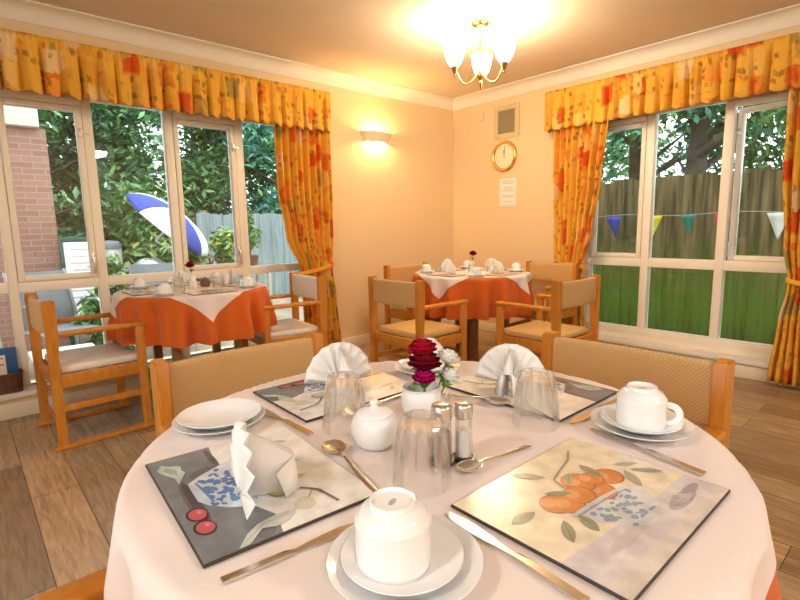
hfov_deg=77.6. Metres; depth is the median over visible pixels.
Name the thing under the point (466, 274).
plate
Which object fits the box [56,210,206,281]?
fence
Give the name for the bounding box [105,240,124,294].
bin
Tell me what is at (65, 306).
garden chair
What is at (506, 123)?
air vent
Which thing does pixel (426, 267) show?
cup
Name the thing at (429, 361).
rose
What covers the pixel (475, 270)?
cup
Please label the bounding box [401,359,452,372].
saucer
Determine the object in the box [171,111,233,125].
vent
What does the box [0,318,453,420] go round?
baseboard
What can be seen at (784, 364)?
window curtain
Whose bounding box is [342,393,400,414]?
spoon
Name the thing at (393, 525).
cup
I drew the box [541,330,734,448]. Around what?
armchair
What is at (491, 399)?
spoon
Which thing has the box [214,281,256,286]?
placemat
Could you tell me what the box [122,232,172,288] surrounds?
shrub
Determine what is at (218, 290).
placemat
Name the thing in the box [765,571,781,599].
tablecloth
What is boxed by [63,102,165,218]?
tree
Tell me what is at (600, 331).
trim
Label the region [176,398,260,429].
plate
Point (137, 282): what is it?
cup
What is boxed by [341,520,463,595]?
saucer
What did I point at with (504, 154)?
wall clock
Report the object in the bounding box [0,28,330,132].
curtain valance
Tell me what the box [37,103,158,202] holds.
tree
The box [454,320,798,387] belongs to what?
baseboard
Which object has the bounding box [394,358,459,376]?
plate
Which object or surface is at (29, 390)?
trim
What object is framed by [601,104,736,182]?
tree
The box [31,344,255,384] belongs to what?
trim
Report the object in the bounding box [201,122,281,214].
tree
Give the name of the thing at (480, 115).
plate
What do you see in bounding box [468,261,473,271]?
bud vase
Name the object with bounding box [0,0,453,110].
trim
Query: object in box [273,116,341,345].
window curtain
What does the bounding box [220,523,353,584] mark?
knife
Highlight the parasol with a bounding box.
[125,193,208,255]
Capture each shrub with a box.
[52,180,125,249]
[54,177,149,289]
[70,293,135,348]
[85,252,128,300]
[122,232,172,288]
[188,226,234,281]
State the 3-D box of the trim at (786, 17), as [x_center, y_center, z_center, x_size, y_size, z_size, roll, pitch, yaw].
[2.792,-1.794,2.920,0.100,0.100,6.766,-8,11,-41]
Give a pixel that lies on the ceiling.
(397, 42)
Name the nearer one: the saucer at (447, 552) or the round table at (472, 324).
the saucer at (447, 552)
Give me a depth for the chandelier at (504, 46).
3.29 m
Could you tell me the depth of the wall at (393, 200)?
4.87 m
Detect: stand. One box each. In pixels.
[236,273,272,304]
[430,388,475,468]
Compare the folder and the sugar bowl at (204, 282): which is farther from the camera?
the sugar bowl at (204, 282)
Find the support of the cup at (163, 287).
on the saucer at (172, 291)
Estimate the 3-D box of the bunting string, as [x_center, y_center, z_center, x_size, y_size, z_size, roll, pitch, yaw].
[2.667,-0.854,4.979,0.008,0.030,4.400,-8,11,-41]
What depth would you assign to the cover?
5.75 m
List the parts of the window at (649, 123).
handle, sash, handle, sash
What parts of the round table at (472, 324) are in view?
leg, leg, leg, leg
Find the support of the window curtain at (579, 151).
hanging from the curtain valance at (773, 64)
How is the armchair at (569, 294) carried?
on the floor
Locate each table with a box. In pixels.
[28,343,94,369]
[153,339,243,361]
[433,317,509,361]
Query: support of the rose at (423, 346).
in the vase at (416, 403)
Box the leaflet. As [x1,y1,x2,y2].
[0,355,6,374]
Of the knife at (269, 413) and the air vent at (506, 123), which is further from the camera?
the air vent at (506, 123)
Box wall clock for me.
[492,141,516,170]
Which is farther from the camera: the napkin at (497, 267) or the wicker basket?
the napkin at (497, 267)
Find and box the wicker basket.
[0,368,23,394]
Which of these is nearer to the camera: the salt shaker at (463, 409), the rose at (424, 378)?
the salt shaker at (463, 409)
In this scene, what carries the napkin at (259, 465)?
on the placemat at (199, 488)
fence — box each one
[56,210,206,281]
[196,212,299,294]
[593,166,787,344]
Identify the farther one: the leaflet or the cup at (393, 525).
the leaflet
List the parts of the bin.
lid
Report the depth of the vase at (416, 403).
0.98 m
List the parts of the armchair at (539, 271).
post, seat frame, seat, leg, backrest, post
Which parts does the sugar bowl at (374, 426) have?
lid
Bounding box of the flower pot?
[250,255,258,265]
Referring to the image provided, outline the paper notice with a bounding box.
[500,178,515,205]
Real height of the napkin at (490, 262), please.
0.096 m
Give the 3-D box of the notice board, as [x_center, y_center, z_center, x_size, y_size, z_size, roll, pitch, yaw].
[-3.546,-0.116,5.577,0.366,1.178,0.406,-7,10,-36]
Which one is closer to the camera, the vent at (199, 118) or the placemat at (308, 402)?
the placemat at (308, 402)
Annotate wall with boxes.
[0,18,452,405]
[453,25,799,368]
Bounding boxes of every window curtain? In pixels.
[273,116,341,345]
[553,111,608,326]
[766,87,799,387]
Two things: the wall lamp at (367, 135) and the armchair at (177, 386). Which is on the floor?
the armchair at (177, 386)
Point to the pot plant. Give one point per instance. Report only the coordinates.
(253, 240)
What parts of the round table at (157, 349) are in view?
leg, leg, leg, leg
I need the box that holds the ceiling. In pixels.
[31,0,799,97]
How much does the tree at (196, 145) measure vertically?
5.942 m
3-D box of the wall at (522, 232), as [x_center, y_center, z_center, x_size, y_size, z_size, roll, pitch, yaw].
[3.055,-0.589,3.112,0.280,2.550,7.066,-8,11,-41]
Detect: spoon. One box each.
[322,439,378,491]
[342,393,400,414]
[441,392,509,404]
[455,444,530,471]
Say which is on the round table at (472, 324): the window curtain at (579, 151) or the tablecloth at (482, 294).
the tablecloth at (482, 294)
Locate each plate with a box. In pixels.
[128,285,151,288]
[152,291,177,296]
[172,405,265,434]
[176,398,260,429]
[236,284,258,287]
[326,514,483,599]
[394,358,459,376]
[466,274,485,276]
[478,112,483,121]
[590,404,694,441]
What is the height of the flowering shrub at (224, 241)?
1.377 m
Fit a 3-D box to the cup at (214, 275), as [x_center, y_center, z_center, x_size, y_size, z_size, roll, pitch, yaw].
[-1.358,-0.173,3.655,0.071,0.062,0.083,0,8,5]
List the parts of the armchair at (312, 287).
leg, leg, arm, seat frame, seat, arm, post, backrest, post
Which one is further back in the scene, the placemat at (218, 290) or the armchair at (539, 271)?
the armchair at (539, 271)
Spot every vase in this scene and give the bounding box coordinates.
[189,274,197,288]
[401,381,441,418]
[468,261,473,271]
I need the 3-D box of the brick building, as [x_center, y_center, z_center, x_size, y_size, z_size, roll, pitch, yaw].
[-6.592,-1.490,4.555,5.250,4.350,4.000,-8,11,-41]
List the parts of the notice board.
board frame, panel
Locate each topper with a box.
[110,281,267,321]
[415,268,530,298]
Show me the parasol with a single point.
(154, 209)
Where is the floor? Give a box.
[0,330,799,599]
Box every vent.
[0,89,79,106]
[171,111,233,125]
[494,102,519,139]
[608,115,647,127]
[735,91,788,106]
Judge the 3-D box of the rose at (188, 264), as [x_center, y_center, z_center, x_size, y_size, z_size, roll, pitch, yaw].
[-1.389,-0.171,3.300,0.071,0.170,0.074,1,9,14]
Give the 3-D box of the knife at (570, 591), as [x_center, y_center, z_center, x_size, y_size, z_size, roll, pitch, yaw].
[0.125,0.293,0.580,0.019,0.005,0.205,-7,10,-36]
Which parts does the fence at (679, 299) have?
post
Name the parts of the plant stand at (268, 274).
leg, leg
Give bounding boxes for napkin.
[168,271,189,284]
[222,270,237,283]
[229,419,299,519]
[304,342,371,394]
[440,259,452,268]
[441,262,455,273]
[475,343,547,396]
[485,258,495,269]
[490,261,504,272]
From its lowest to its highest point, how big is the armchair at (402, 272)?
0.806 m
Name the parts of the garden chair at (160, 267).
frame, backrest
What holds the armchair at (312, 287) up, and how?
on the floor
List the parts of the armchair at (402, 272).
post, seat, backrest, seat frame, leg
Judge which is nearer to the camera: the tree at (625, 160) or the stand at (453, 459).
the stand at (453, 459)
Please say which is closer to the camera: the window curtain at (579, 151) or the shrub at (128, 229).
the window curtain at (579, 151)
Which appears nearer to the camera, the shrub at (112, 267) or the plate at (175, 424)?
the plate at (175, 424)
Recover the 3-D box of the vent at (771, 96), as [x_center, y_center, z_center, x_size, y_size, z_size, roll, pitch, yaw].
[2.642,-1.402,3.406,0.072,0.044,0.573,-8,11,-41]
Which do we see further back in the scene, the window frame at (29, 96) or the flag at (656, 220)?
the flag at (656, 220)
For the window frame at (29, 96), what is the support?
attached to the window at (17, 282)
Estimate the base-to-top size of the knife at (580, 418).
0.005 m
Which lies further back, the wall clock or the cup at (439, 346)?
the wall clock
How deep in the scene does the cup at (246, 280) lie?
3.25 m
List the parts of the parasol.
canopy panel, canopy panel, canopy panel, canopy panel, canopy panel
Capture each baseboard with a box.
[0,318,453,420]
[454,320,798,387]
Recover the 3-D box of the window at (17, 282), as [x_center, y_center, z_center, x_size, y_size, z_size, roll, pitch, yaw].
[-2.054,-0.428,3.503,3.268,1.996,0.108,-8,11,-41]
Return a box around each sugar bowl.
[200,277,209,286]
[351,399,398,450]
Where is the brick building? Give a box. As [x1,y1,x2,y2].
[0,105,69,350]
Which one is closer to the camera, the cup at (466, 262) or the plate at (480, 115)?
the cup at (466, 262)
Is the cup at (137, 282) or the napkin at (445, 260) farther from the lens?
the napkin at (445, 260)
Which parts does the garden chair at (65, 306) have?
frame, backrest, seat, frame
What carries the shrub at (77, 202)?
on the ground
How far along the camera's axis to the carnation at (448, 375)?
1.00 m
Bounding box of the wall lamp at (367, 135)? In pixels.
[359,130,391,143]
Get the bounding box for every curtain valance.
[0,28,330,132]
[544,32,799,132]
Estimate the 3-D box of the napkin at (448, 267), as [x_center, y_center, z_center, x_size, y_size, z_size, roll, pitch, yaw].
[0.405,-0.256,3.913,0.076,0.096,0.154,-8,11,-41]
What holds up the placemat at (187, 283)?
on the topper at (210, 305)
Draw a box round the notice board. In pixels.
[58,237,102,344]
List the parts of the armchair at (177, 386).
post, arm, backrest, post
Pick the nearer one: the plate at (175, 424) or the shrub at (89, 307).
the plate at (175, 424)
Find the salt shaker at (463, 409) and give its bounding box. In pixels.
[454,400,472,457]
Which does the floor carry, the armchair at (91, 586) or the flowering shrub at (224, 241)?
the armchair at (91, 586)
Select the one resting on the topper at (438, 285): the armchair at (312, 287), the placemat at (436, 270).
the placemat at (436, 270)
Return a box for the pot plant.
[247,212,262,255]
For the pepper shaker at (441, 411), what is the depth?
0.79 m
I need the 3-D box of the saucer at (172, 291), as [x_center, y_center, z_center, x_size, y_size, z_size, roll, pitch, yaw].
[-1.390,-0.038,2.943,0.114,0.015,0.114,-8,11,-41]
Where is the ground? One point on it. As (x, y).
(284, 313)
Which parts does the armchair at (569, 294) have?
leg, arm, leg, arm, seat, seat frame, post, backrest, post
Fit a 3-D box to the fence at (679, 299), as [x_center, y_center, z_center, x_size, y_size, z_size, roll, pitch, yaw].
[3.162,-0.446,5.214,0.160,1.750,8.611,-8,11,-41]
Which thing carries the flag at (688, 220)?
hanging from the bunting string
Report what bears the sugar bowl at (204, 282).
on the topper at (210, 305)
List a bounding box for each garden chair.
[2,268,98,348]
[128,263,197,350]
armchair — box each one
[24,292,154,451]
[28,567,106,599]
[150,331,323,437]
[243,272,327,346]
[368,276,468,362]
[383,262,459,357]
[495,274,600,360]
[509,261,578,339]
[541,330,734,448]
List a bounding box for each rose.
[184,261,194,271]
[406,338,437,355]
[407,351,441,391]
[412,369,435,391]
[469,251,475,260]
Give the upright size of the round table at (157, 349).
0.764 m
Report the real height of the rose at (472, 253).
0.170 m
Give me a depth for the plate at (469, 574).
0.53 m
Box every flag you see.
[607,217,620,236]
[653,216,661,234]
[680,215,695,233]
[767,213,783,239]
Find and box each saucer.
[155,291,174,294]
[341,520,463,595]
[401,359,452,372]
[601,406,682,434]
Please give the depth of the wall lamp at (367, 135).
4.69 m
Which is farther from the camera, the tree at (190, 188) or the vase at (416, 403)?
the tree at (190, 188)
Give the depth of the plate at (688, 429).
0.89 m
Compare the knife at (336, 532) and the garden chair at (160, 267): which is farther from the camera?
the garden chair at (160, 267)
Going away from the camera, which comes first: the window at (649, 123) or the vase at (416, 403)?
the vase at (416, 403)
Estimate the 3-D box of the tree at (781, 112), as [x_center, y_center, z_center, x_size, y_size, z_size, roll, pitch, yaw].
[4.665,-2.120,5.007,2.792,5.116,2.934,-4,9,-20]
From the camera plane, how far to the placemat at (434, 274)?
3.86 m
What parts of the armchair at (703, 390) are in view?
post, backrest, arm, post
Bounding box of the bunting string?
[599,211,777,216]
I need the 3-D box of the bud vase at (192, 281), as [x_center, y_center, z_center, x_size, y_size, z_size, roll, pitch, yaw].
[-1.374,-0.125,3.299,0.054,0.092,0.054,-8,11,-41]
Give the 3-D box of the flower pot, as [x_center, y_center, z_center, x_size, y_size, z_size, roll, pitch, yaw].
[-2.008,-0.521,6.701,0.216,0.165,0.216,-8,11,-41]
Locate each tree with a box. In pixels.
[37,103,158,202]
[47,104,230,262]
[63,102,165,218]
[145,113,281,213]
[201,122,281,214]
[247,165,275,207]
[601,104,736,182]
[601,105,786,182]
[660,102,786,174]
[679,106,758,174]
[713,99,787,136]
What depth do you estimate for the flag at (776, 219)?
4.31 m
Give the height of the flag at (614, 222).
0.219 m
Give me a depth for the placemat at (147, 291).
3.09 m
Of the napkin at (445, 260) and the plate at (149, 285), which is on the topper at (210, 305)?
the plate at (149, 285)
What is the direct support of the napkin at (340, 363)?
on the placemat at (308, 402)
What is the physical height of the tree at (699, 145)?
5.795 m
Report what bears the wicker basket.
on the trim at (29, 390)
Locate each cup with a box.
[133,278,144,286]
[158,283,171,293]
[208,272,220,279]
[240,276,252,284]
[354,487,430,584]
[411,338,442,369]
[422,264,430,270]
[463,260,469,266]
[471,267,480,274]
[512,263,520,269]
[616,381,683,432]
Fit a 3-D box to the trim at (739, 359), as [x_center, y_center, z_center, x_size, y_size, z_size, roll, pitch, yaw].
[2.303,0.404,4.021,0.190,0.037,2.060,-8,11,-41]
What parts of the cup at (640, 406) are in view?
handle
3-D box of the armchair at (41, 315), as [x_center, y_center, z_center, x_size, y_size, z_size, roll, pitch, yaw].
[-1.826,0.355,2.930,0.515,0.806,0.537,-9,12,-44]
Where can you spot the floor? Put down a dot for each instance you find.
(57, 509)
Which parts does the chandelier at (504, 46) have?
lamp shade, arm, stem, lamp shade, arm, lamp shade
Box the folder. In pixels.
[0,346,18,373]
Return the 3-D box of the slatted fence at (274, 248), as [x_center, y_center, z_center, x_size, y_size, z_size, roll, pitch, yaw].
[-2.381,-0.834,9.200,2.687,1.550,0.160,-8,11,-41]
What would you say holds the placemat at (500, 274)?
on the topper at (438, 285)
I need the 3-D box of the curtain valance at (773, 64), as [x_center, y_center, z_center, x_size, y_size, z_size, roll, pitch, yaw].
[2.164,-1.580,3.626,0.158,0.343,2.469,-8,11,-41]
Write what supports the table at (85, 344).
on the ground
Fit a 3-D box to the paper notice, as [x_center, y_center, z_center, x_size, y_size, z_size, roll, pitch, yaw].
[1.094,-1.097,5.045,0.002,0.270,0.200,-8,11,-41]
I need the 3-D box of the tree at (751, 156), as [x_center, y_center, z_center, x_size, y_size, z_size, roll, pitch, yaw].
[6.598,-2.718,7.412,4.958,5.497,4.224,-2,8,-4]
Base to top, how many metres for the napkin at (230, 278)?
0.096 m
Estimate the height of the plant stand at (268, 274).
0.740 m
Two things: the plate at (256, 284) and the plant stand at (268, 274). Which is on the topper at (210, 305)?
the plate at (256, 284)
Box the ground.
[27,297,303,379]
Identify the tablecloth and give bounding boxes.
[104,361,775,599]
[106,286,276,347]
[407,271,533,319]
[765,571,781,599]
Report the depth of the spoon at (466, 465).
0.79 m
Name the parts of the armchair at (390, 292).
post, backrest, seat frame, seat, post, arm, leg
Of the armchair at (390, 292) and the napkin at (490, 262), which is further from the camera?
the napkin at (490, 262)
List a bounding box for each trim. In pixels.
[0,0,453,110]
[0,344,256,401]
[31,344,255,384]
[453,4,799,110]
[587,327,770,359]
[598,334,769,367]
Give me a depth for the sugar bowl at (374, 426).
0.84 m
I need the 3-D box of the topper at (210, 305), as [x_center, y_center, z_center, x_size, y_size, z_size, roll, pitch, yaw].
[-1.372,-0.001,3.318,0.877,0.158,0.877,1,9,11]
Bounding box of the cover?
[133,258,165,264]
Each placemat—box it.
[123,289,157,295]
[145,426,372,568]
[154,282,199,286]
[182,288,237,295]
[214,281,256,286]
[253,369,408,422]
[425,273,465,276]
[434,269,464,271]
[442,374,617,421]
[451,437,730,599]
[486,272,521,276]
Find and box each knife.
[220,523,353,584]
[265,409,312,435]
[445,512,589,599]
[569,398,616,423]
[590,428,705,475]
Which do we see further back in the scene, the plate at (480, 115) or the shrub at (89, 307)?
the plate at (480, 115)
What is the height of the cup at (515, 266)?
0.062 m
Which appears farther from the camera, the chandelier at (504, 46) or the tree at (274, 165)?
the tree at (274, 165)
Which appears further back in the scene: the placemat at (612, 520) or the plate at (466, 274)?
the plate at (466, 274)
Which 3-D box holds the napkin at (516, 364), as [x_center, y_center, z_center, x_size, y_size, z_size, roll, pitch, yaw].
[0.245,0.155,1.118,0.167,0.104,0.082,2,9,18]
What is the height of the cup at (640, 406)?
0.074 m
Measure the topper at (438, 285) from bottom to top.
0.163 m
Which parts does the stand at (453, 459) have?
handle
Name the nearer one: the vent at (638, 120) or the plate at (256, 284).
the plate at (256, 284)
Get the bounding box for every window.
[0,87,303,385]
[583,89,788,353]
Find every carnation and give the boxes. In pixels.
[437,349,459,388]
[437,367,459,393]
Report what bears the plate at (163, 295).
on the topper at (210, 305)
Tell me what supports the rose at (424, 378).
in the vase at (416, 403)
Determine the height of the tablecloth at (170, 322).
0.285 m
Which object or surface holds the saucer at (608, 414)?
on the plate at (688, 429)
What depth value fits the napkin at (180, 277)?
3.48 m
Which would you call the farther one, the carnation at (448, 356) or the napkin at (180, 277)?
the napkin at (180, 277)
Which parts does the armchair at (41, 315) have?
backrest, post, post, arm, seat frame, seat, arm, leg, leg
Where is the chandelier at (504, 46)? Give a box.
[444,19,515,89]
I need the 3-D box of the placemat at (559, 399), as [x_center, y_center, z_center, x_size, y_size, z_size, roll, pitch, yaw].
[0.296,0.205,1.156,0.245,0.006,0.315,-8,11,-41]
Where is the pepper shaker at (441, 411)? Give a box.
[431,401,451,462]

